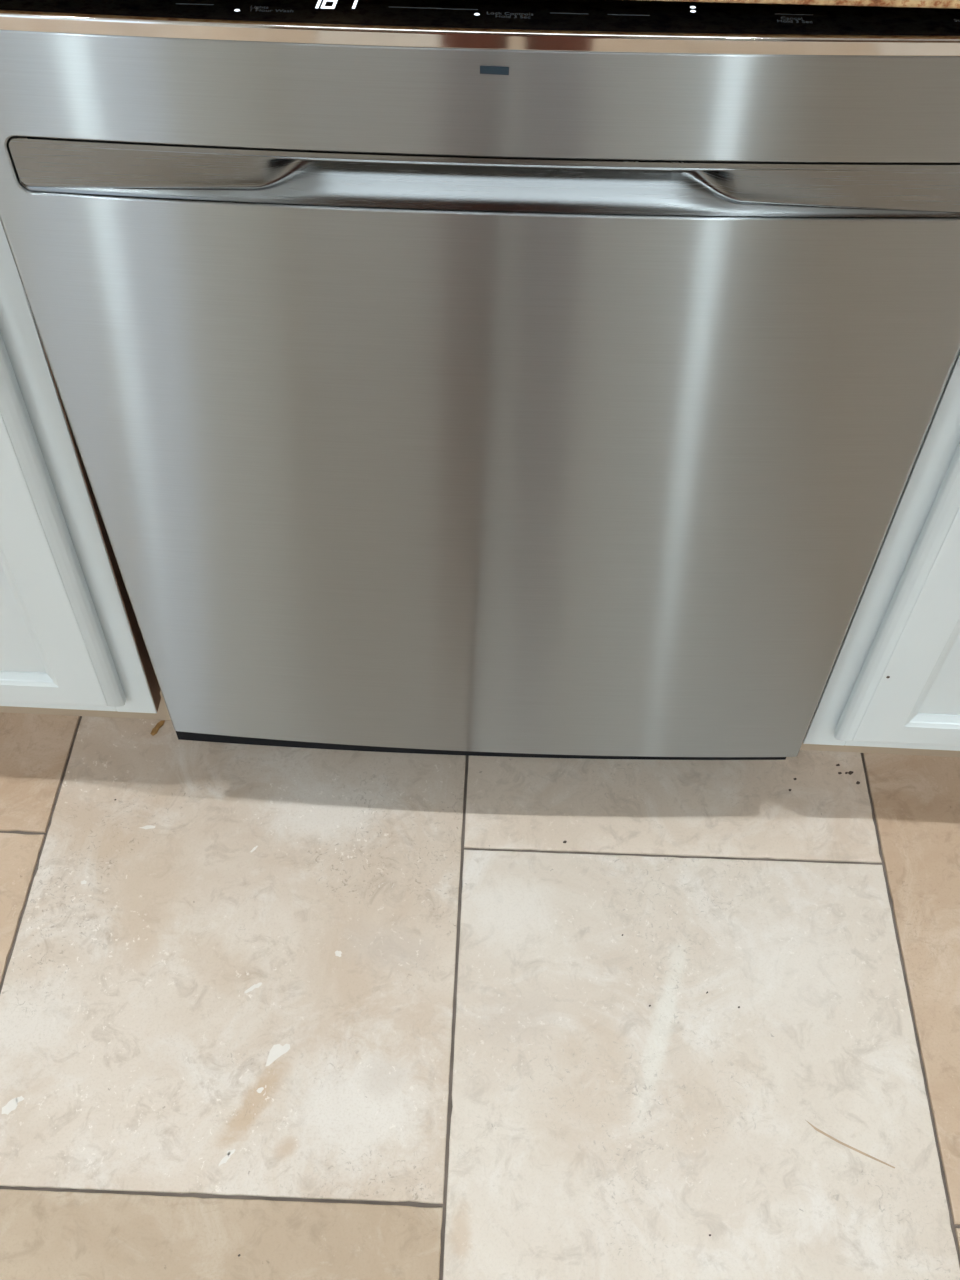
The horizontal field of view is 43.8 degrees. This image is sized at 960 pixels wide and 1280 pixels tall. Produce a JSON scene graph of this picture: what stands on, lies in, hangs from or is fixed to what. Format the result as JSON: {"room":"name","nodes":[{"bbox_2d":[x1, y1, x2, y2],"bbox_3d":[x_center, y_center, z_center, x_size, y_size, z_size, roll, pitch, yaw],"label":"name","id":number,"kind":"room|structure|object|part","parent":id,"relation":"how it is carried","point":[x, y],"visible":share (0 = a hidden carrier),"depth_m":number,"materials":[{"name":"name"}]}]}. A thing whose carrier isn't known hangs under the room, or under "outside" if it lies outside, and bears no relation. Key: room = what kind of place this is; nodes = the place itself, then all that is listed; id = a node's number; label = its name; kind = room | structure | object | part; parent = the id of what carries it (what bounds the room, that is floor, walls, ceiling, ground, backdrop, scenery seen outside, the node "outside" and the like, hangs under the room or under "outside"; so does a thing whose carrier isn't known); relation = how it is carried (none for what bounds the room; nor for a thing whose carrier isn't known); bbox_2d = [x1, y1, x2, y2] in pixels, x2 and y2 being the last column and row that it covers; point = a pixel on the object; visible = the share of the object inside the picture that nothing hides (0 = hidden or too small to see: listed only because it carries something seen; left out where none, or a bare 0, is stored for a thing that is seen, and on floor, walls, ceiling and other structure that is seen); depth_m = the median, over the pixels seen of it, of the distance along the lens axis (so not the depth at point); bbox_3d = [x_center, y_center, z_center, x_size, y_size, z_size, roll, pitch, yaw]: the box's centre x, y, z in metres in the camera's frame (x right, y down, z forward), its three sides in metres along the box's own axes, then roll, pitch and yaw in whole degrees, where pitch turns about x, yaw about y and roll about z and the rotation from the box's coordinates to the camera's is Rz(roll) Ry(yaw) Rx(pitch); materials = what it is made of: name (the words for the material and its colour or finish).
{"room":"kitchen","nodes":[
{"label":"kitchen","id":0,"kind":"room"},
{"bbox_2d":[0,712,959,1279],"bbox_3d":[-0.067,1.431,0.298,6.029,0.060,5.778,2,52,1],"label":"floor","id":1,"kind":"structure","parent":0,"point":[267,1012],"depth_m":1.11,"materials":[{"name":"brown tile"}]},
{"bbox_2d":[0,137,170,719],"bbox_3d":[-0.610,-0.336,1.125,0.641,0.824,0.588,2,52,1],"label":"base cabinet","id":2,"kind":"object","parent":1,"relation":"on","point":[72,643],"visible":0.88,"depth_m":1.00,"materials":[{"name":"white wood"}]},
{"bbox_3d":[-0.620,-0.154,0.906,0.462,0.558,0.005,3,52,1],"label":"door panel","id":3,"kind":"part","parent":2,"relation":"part of","materials":[{"name":"white paint"}]},
{"bbox_3d":[-0.629,0.039,1.180,0.541,0.040,0.019,3,52,1],"label":"rail","id":4,"kind":"part","parent":2,"relation":"part of","materials":[{"name":"white paint"}]},
{"bbox_3d":[-0.620,-0.152,0.905,0.590,0.658,0.026,2,52,1],"label":"door","id":5,"kind":"part","parent":2,"relation":"part of","materials":[{"name":"white paint"}]},
{"bbox_2d":[641,0,959,8],"bbox_3d":[0.023,-0.594,0.785,3.000,0.038,0.676,2,52,1],"label":"countertop","id":6,"kind":"structure","parent":2,"relation":"on","point":[955,4],"depth_m":0.59,"materials":[{"name":"brown stone"}]},
{"bbox_2d":[150,721,164,735],"bbox_3d":[-0.354,0.095,1.310,0.009,0.003,0.022,16,53,11],"label":"scrap","id":7,"kind":"object","parent":1,"relation":"on","point":[155,729],"visible":1,"depth_m":1.31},
{"bbox_2d":[0,0,959,759],"bbox_3d":[0.018,-0.295,1.111,0.603,0.806,0.590,2,52,1],"label":"dishwasher","id":8,"kind":"object","parent":1,"relation":"on","point":[499,378],"visible":1,"depth_m":0.77,"materials":[{"name":"silver metal"}]},
{"bbox_3d":[0.012,-0.341,0.641,0.603,0.010,0.074,2,52,1],"label":"control panel","id":9,"kind":"part","parent":8,"relation":"part of","materials":[{"name":"black glass"}]},
{"bbox_3d":[0.011,-0.315,0.621,0.603,0.010,0.014,2,52,1],"label":"chrome trim","id":10,"kind":"part","parent":8,"relation":"part of","materials":[{"name":"silver metal"}]},
{"bbox_2d":[800,351,959,756],"bbox_3d":[0.638,-0.280,1.095,0.620,0.824,0.588,2,52,1],"label":"base cabinet","id":11,"kind":"object","parent":1,"relation":"on","point":[892,686],"visible":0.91,"depth_m":1.01,"materials":[{"name":"white wood"}]},
{"bbox_3d":[0.629,-0.096,0.875,0.574,0.658,0.026,2,52,1],"label":"door","id":12,"kind":"part","parent":11,"relation":"part of","materials":[{"name":"white paint"}]},
{"bbox_3d":[0.626,0.096,1.150,0.540,0.040,0.019,3,52,1],"label":"rail","id":13,"kind":"part","parent":11,"relation":"part of","materials":[{"name":"white paint"}]},
{"bbox_3d":[0.629,-0.097,0.876,0.449,0.558,0.005,3,52,1],"label":"door panel","id":14,"kind":"part","parent":11,"relation":"part of","materials":[{"name":"white paint"}]},
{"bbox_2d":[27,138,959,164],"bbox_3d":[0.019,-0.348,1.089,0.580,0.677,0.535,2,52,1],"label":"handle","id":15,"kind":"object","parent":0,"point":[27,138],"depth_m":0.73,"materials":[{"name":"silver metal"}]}
]}

